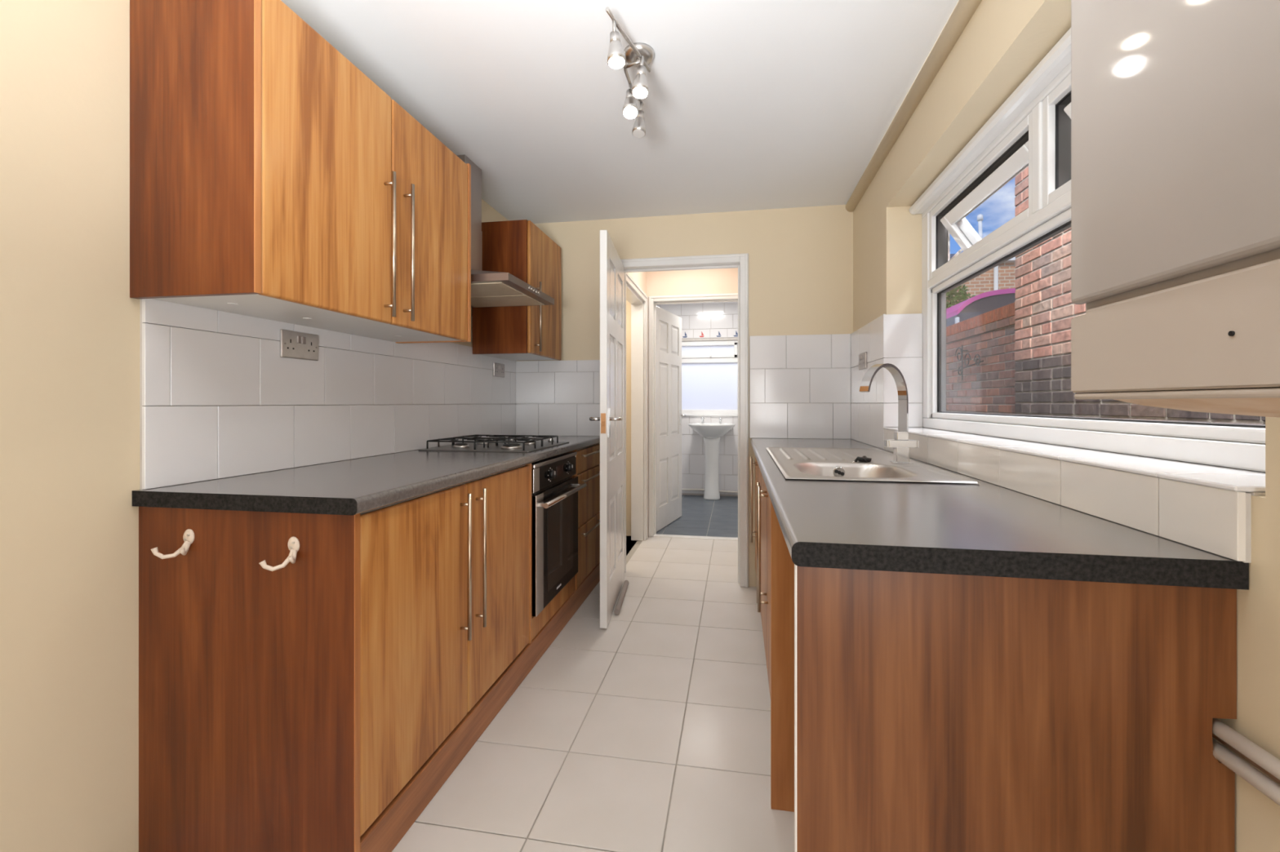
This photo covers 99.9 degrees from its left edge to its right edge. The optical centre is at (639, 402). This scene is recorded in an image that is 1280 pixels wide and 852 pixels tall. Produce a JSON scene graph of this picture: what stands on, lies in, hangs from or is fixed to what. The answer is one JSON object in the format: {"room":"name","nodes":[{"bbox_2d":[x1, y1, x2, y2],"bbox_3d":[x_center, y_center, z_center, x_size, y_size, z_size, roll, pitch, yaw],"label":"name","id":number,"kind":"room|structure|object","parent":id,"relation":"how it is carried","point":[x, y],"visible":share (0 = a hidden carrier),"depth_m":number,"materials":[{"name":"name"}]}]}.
{"room":"kitchen","nodes":[
{"label":"kitchen","id":0,"kind":"room"},
{"bbox_2d":[0,0,515,851],"bbox_3d":[-1.405,-0.027,0.703,0.137,2.514,6.087,0,0,10],"label":"wall","id":1,"kind":"structure","parent":0,"point":[107,394],"depth_m":1.23,"materials":[{"name":"beige paint"}]},
{"bbox_2d":[280,328,318,360],"bbox_3d":[-1.132,-0.191,1.796,0.012,0.090,0.155,0,0,10],"label":"power socket","id":2,"kind":"object","parent":1,"relation":"attached to","point":[293,344],"visible":1,"depth_m":1.78,"materials":[{"name":"metal"}]},
{"bbox_2d":[297,336,301,343],"bbox_3d":[-1.130,-0.210,1.785,0.004,0.023,0.013,0,0,10],"label":"switch","id":3,"kind":"object","parent":2,"relation":"attached to","point":[299,338],"depth_m":1.78,"materials":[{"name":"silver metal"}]},
{"bbox_2d":[302,336,306,343],"bbox_3d":[-1.126,-0.210,1.805,0.004,0.023,0.013,0,0,10],"label":"switch","id":4,"kind":"object","parent":2,"relation":"attached to","point":[304,338],"depth_m":1.80,"materials":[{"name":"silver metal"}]},
{"bbox_2d":[129,0,471,343],"bbox_3d":[-0.958,-0.628,1.783,0.392,0.744,1.032,0,0,10],"label":"upper cabinet","id":5,"kind":"object","parent":1,"relation":"attached to","point":[272,178],"visible":1,"depth_m":1.34,"materials":[{"name":"brown wood"}]},
{"bbox_2d":[493,362,504,377],"bbox_3d":[-0.863,-0.201,3.299,0.012,0.082,0.150,0,0,10],"label":"power socket","id":6,"kind":"object","parent":1,"relation":"attached to","point":[498,368],"visible":1,"depth_m":3.28,"materials":[{"name":"silver metal"}]},
{"bbox_2d":[456,154,554,307],"bbox_3d":[-0.743,-0.852,2.633,0.481,0.663,0.590,0,0,10],"label":"extractor hood","id":7,"kind":"object","parent":1,"relation":"attached to","point":[488,288],"visible":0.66,"depth_m":2.64,"materials":[{"name":"silver metal"}]},
{"bbox_2d":[472,219,561,360],"bbox_3d":[-0.695,-0.632,3.203,0.375,0.725,0.530,0,0,10],"label":"upper cabinet","id":8,"kind":"object","parent":1,"relation":"attached to","point":[520,249],"visible":0.89,"depth_m":2.96,"materials":[{"name":"brown wood"}]},
{"bbox_2d":[391,494,794,851],"bbox_3d":[-0.096,1.189,1.998,2.705,0.122,9.300,0,0,10],"label":"floor","id":9,"kind":"structure","parent":0,"point":[649,731],"depth_m":1.84,"materials":[{"name":"tile"}]},
{"bbox_2d":[138,463,531,851],"bbox_3d":[-0.832,0.692,1.802,0.635,0.876,1.073,0,0,10],"label":"base cabinet","id":10,"kind":"object","parent":9,"relation":"on","point":[285,709],"visible":0.98,"depth_m":1.30,"materials":[{"name":"brown wood"}]},
{"bbox_2d":[151,528,195,559],"bbox_3d":[-1.114,0.338,1.286,0.080,0.066,0.038,0,0,-4],"label":"coat hook","id":11,"kind":"object","parent":10,"relation":"attached to","point":[188,536],"visible":1,"depth_m":1.29,"materials":[{"name":"metal"}]},
{"bbox_2d":[258,537,299,571],"bbox_3d":[-0.825,0.347,1.234,0.074,0.072,0.039,0,0,-4],"label":"coat hook","id":12,"kind":"object","parent":10,"relation":"attached to","point":[293,543],"visible":1,"depth_m":1.23,"materials":[{"name":"metal"}]},
{"bbox_2d":[132,435,599,515],"bbox_3d":[-0.739,0.234,2.385,0.621,0.038,2.281,0,0,10],"label":"countertop","id":13,"kind":"structure","parent":10,"relation":"on","point":[353,486],"depth_m":1.45,"materials":[{"name":"grey laminate"}]},
{"bbox_2d":[418,435,568,452],"bbox_3d":[-0.687,0.191,2.655,0.520,0.047,0.585,0,0,10],"label":"gas hob","id":14,"kind":"object","parent":13,"relation":"in","point":[495,443],"visible":1,"depth_m":2.50,"materials":[{"name":"silver metal"}]},
{"bbox_2d":[360,561,599,851],"bbox_3d":[-0.455,1.074,2.350,0.020,0.112,2.248,0,0,10],"label":"plinth","id":15,"kind":"object","parent":9,"relation":"on","point":[386,832],"visible":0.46,"depth_m":1.69,"materials":[{"name":"brown wood"}]},
{"bbox_2d":[531,451,575,640],"bbox_3d":[-0.688,0.636,2.652,0.580,0.761,0.647,0,0,10],"label":"housing","id":16,"kind":"object","parent":9,"relation":"on","point":[538,623],"visible":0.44,"depth_m":2.54,"materials":[{"name":"brown wood"}]},
{"bbox_2d":[531,451,586,617],"bbox_3d":[-0.636,0.587,2.639,0.605,0.650,0.619,0,0,10],"label":"oven","id":17,"kind":"object","parent":16,"relation":"in","point":[554,490],"visible":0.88,"depth_m":2.50,"materials":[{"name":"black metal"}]},
{"bbox_2d":[573,444,599,590],"bbox_3d":[-0.566,0.636,3.229,0.616,0.761,0.533,0,0,10],"label":"base cabinet","id":18,"kind":"object","parent":9,"relation":"on","point":[588,459],"visible":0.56,"depth_m":3.15,"materials":[{"name":"brown wood"}]},
{"bbox_2d":[613,580,628,614],"bbox_3d":[-0.104,1.114,3.102,0.029,0.029,0.472,0,0,5],"label":"draught excluder","id":19,"kind":"object","parent":9,"relation":"on","point":[620,599],"visible":1,"depth_m":3.04,"materials":[{"name":"beige plastic"}]},
{"bbox_2d":[688,417,735,500],"bbox_3d":[0.836,0.650,6.275,0.550,0.956,0.522,0,0,10],"label":"basin","id":20,"kind":"object","parent":9,"relation":"on","point":[712,433],"visible":1,"depth_m":6.24,"materials":[{"name":"white ceramic"}]},
{"bbox_2d":[750,456,794,812],"bbox_3d":[0.793,0.692,2.340,0.585,0.876,1.813,0,0,10],"label":"base cabinet","id":21,"kind":"object","parent":9,"relation":"on","point":[774,564],"visible":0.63,"depth_m":1.49,"materials":[{"name":"brown wood"}]},
{"bbox_2d":[750,438,1248,590],"bbox_3d":[0.751,0.234,2.018,0.598,0.038,2.514,0,0,10],"label":"countertop","id":22,"kind":"structure","parent":21,"relation":"on","point":[984,528],"depth_m":0.86,"materials":[{"name":"grey laminate"}]},
{"bbox_2d":[766,447,979,483],"bbox_3d":[0.742,0.279,1.966,0.497,0.148,1.037,0,0,10],"label":"sink","id":23,"kind":"object","parent":22,"relation":"in","point":[818,464],"visible":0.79,"depth_m":1.88,"materials":[{"name":"grey metal"}]},
{"bbox_2d":[848,455,871,462],"bbox_3d":[0.782,0.202,1.914,0.109,0.024,0.048,0,0,-39],"label":"plug","id":24,"kind":"object","parent":23,"relation":"on","point":[864,459],"visible":0.97,"depth_m":1.91,"materials":[{"name":"black plastic"}]},
{"bbox_2d":[859,363,919,464],"bbox_3d":[0.833,0.039,1.836,0.284,0.342,0.093,0,0,-28],"label":"mixer tap","id":25,"kind":"object","parent":22,"relation":"on","point":[900,444],"visible":1,"depth_m":1.86,"materials":[{"name":"silver metal"}]},
{"bbox_2d":[794,564,1236,851],"bbox_3d":[0.538,0.692,0.807,0.590,0.876,0.018,0,0,10],"label":"end panel","id":26,"kind":"object","parent":9,"relation":"on","point":[934,713],"visible":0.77,"depth_m":0.80,"materials":[{"name":"brown wood"}]},
{"bbox_2d":[1212,737,1279,806],"bbox_3d":[0.780,0.488,0.587,0.020,0.020,0.430,0,0,10],"label":"pipe","id":27,"kind":"object","parent":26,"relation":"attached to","point":[1268,788],"visible":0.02,"depth_m":0.70,"materials":[{"name":"white metal"}]},
{"bbox_2d":[1212,718,1279,780],"bbox_3d":[0.780,0.456,0.587,0.020,0.020,0.430,0,0,10],"label":"pipe","id":28,"kind":"object","parent":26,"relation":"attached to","point":[1268,762],"visible":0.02,"depth_m":0.70,"materials":[{"name":"white metal"}]},
{"bbox_2d":[280,0,959,223],"bbox_3d":[-0.192,-1.234,0.485,2.360,0.100,6.087,0,0,10],"label":"ceiling","id":29,"kind":"structure","parent":0,"point":[749,104],"depth_m":2.01,"materials":[{"name":"white paint"}]},
{"bbox_2d":[604,6,653,137],"bbox_3d":[-0.015,-1.087,1.788,0.114,0.194,0.507,0,0,10],"label":"ceiling light","id":30,"kind":"object","parent":29,"relation":"attached to","point":[639,55],"visible":1,"depth_m":1.77,"materials":[{"name":"metal"}]},
{"bbox_2d":[626,299,631,536],"bbox_3d":[-0.640,-0.070,4.223,1.048,2.600,1.113,0,0,10],"label":"wall","id":31,"kind":"structure","parent":0,"point":[628,304],"depth_m":4.59,"materials":[{"name":"beige paint"}]},
{"bbox_2d":[627,271,646,540],"bbox_3d":[-0.075,-0.070,4.122,0.100,2.600,1.113,0,0,10],"label":"wall","id":32,"kind":"structure","parent":0,"point":[640,277],"depth_m":4.31,"materials":[{"name":"beige paint"}]},
{"bbox_2d":[624,272,648,573],"bbox_3d":[-0.077,0.122,4.037,0.126,2.015,0.910,0,0,10],"label":"trim","id":33,"kind":"structure","parent":32,"relation":"attached to","point":[639,308],"depth_m":4.41,"materials":[{"name":"white paint"}]},
{"bbox_2d":[656,306,685,532],"bbox_3d":[0.260,0.140,5.009,0.166,1.965,0.754,0,0,22],"label":"door","id":34,"kind":"structure","parent":32,"relation":"in","point":[668,325],"depth_m":4.96,"materials":[{"name":"white paint"}]},
{"bbox_2d":[515,204,853,586],"bbox_3d":[0.225,-0.027,3.438,2.138,2.514,0.127,0,0,10],"label":"wall","id":35,"kind":"structure","parent":0,"point":[801,259],"depth_m":3.29,"materials":[{"name":"beige paint"}]},
{"bbox_2d":[589,230,624,628],"bbox_3d":[-0.149,0.131,3.050,0.166,1.982,0.770,0,0,5],"label":"door","id":36,"kind":"structure","parent":35,"relation":"in","point":[611,419],"depth_m":2.83,"materials":[{"name":"white paint"}]},
{"bbox_2d":[621,253,748,587],"bbox_3d":[0.248,0.106,3.431,0.867,2.047,0.136,0,0,10],"label":"trim","id":37,"kind":"structure","parent":35,"relation":"attached to","point":[740,261],"depth_m":3.30,"materials":[{"name":"white paint"}]},
{"bbox_2d":[646,267,737,297],"bbox_3d":[0.502,-0.070,4.532,0.892,2.600,0.100,0,0,10],"label":"wall","id":38,"kind":"structure","parent":0,"point":[714,281],"depth_m":4.49,"materials":[{"name":"beige paint"}]},
{"bbox_2d":[648,293,737,537],"bbox_3d":[0.481,0.115,4.524,0.820,2.030,0.124,0,0,10],"label":"trim","id":39,"kind":"structure","parent":38,"relation":"attached to","point":[653,301],"depth_m":4.54,"materials":[{"name":"white paint"}]},
{"bbox_2d":[653,534,737,540],"bbox_3d":[0.479,1.129,4.511,0.750,0.010,0.070,0,0,10],"label":"threshold","id":40,"kind":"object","parent":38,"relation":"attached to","point":[655,535],"depth_m":4.50,"materials":[{"name":"white paint"}]},
{"bbox_2d":[656,302,737,496],"bbox_3d":[0.858,-0.070,6.622,2.150,2.600,0.162,0,0,10],"label":"wall","id":41,"kind":"structure","parent":0,"point":[705,322],"depth_m":6.56,"materials":[{"name":"tile"}]},
{"bbox_2d":[681,340,737,416],"bbox_3d":[0.624,-0.299,6.619,1.230,0.922,0.110,0,0,10],"label":"window","id":42,"kind":"structure","parent":41,"relation":"in","point":[709,368],"depth_m":6.59,"materials":[{"name":"white glass"}]},
{"bbox_2d":[681,488,737,493],"bbox_3d":[0.837,1.062,6.505,0.850,0.041,0.026,0,0,10],"label":"pipe","id":43,"kind":"object","parent":41,"relation":"attached to","point":[694,490],"visible":0.56,"depth_m":6.51,"materials":[{"name":"white"}]},
{"bbox_2d":[850,0,1279,851],"bbox_3d":[0.850,-0.027,0.298,0.242,2.514,6.087,0,0,10],"label":"wall","id":44,"kind":"structure","parent":0,"point":[1231,513],"depth_m":1.36,"materials":[{"name":"beige paint"}]},
{"bbox_2d":[858,351,866,369],"bbox_3d":[1.185,-0.223,2.868,0.012,0.085,0.155,0,0,10],"label":"power socket","id":45,"kind":"object","parent":44,"relation":"attached to","point":[862,357],"visible":1,"depth_m":2.84,"materials":[{"name":"white plastic"}]},
{"bbox_2d":[845,0,982,212],"bbox_3d":[0.730,-1.168,0.268,0.064,0.064,5.965,0,0,10],"label":"trim","id":46,"kind":"structure","parent":44,"relation":"attached to","point":[964,10],"depth_m":1.95,"materials":[{"name":"beige paint"}]},
{"bbox_2d":[909,27,1265,472],"bbox_3d":[1.214,-0.397,1.558,0.281,1.017,1.815,0,0,10],"label":"window","id":47,"kind":"structure","parent":44,"relation":"in","point":[1038,138],"depth_m":1.59,"materials":[{"name":"white plastic"}]},
{"bbox_2d":[1071,0,1279,417],"bbox_3d":[0.615,-0.434,0.392,0.292,0.912,0.465,0,0,10],"label":"boiler","id":48,"kind":"object","parent":44,"relation":"attached to","point":[1175,104],"visible":1,"depth_m":0.49,"materials":[{"name":"plastic"}]},
{"bbox_2d":[1111,387,1279,417],"bbox_3d":[0.627,-0.024,0.387,0.266,0.092,0.440,0,0,10],"label":"panel","id":49,"kind":"object","parent":48,"relation":"on","point":[1254,406],"depth_m":0.53,"materials":[{"name":"beige wood"}]},
{"bbox_2d":[1212,733,1279,784],"bbox_3d":[0.788,0.472,0.585,0.013,0.013,0.430,0,0,10],"label":"copper pipe","id":50,"kind":"object","parent":44,"relation":"attached to","point":[1214,736],"visible":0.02,"depth_m":0.71,"materials":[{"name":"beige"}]},
{"bbox_2d":[939,429,1263,472],"bbox_3d":[1.275,-0.020,1.893,0.029,2.900,9.377,0,0,10],"label":"wall","id":51,"kind":"structure","parent":0,"point":[940,429],"depth_m":1.23,"materials":[{"name":"white paint"}]},
{"label":"outside","id":52,"kind":"structure","parent":0,"visible":0},
{"bbox_3d":[17.373,1.430,9.075,29.005,0.100,36.000,0,0,10],"label":"ground","id":53,"kind":"structure","parent":52,"visible":0},
{"bbox_2d":[946,284,975,308],"bbox_3d":[4.906,-0.304,8.547,1.045,3.370,0.316,0,0,10],"label":"shrub","id":54,"kind":"object","parent":53,"relation":"on","point":[949,295],"visible":0.08,"depth_m":8.49,"materials":[{"name":"green plant"}]},
{"bbox_2d":[946,302,1015,414],"bbox_3d":[3.520,0.265,5.919,0.244,2.230,4.305,0,0,10],"label":"wall","id":55,"kind":"structure","parent":53,"relation":"on","point":[988,387],"depth_m":5.11,"materials":[{"name":"brick"}]},
{"bbox_2d":[952,345,983,380],"bbox_3d":[3.289,-0.410,5.353,0.076,0.360,0.701,0,0,10],"label":"bracket","id":56,"kind":"object","parent":55,"relation":"attached to","point":[961,370],"visible":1,"depth_m":5.47,"materials":[{"name":"black metal"}]},
{"bbox_2d":[946,288,1015,327],"bbox_3d":[5.173,-0.061,7.530,1.835,2.882,1.250,0,0,10],"label":"canopy","id":57,"kind":"object","parent":53,"relation":"on","point":[985,302],"visible":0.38,"depth_m":7.09,"materials":[{"name":"pink fabric"}]},
{"bbox_2d":[946,213,1015,306],"bbox_3d":[13.072,-2.345,17.365,8.800,7.450,5.200,0,0,10],"label":"house","id":58,"kind":"structure","parent":53,"relation":"on","point":[1001,277],"depth_m":15.46,"materials":[{"name":"brick"}]},
{"bbox_2d":[1014,165,1265,425],"bbox_3d":[2.230,-1.345,0.281,0.309,5.450,7.341,0,0,10],"label":"wall","id":59,"kind":"structure","parent":53,"relation":"on","point":[1045,309],"depth_m":3.48,"materials":[{"name":"red brick"}]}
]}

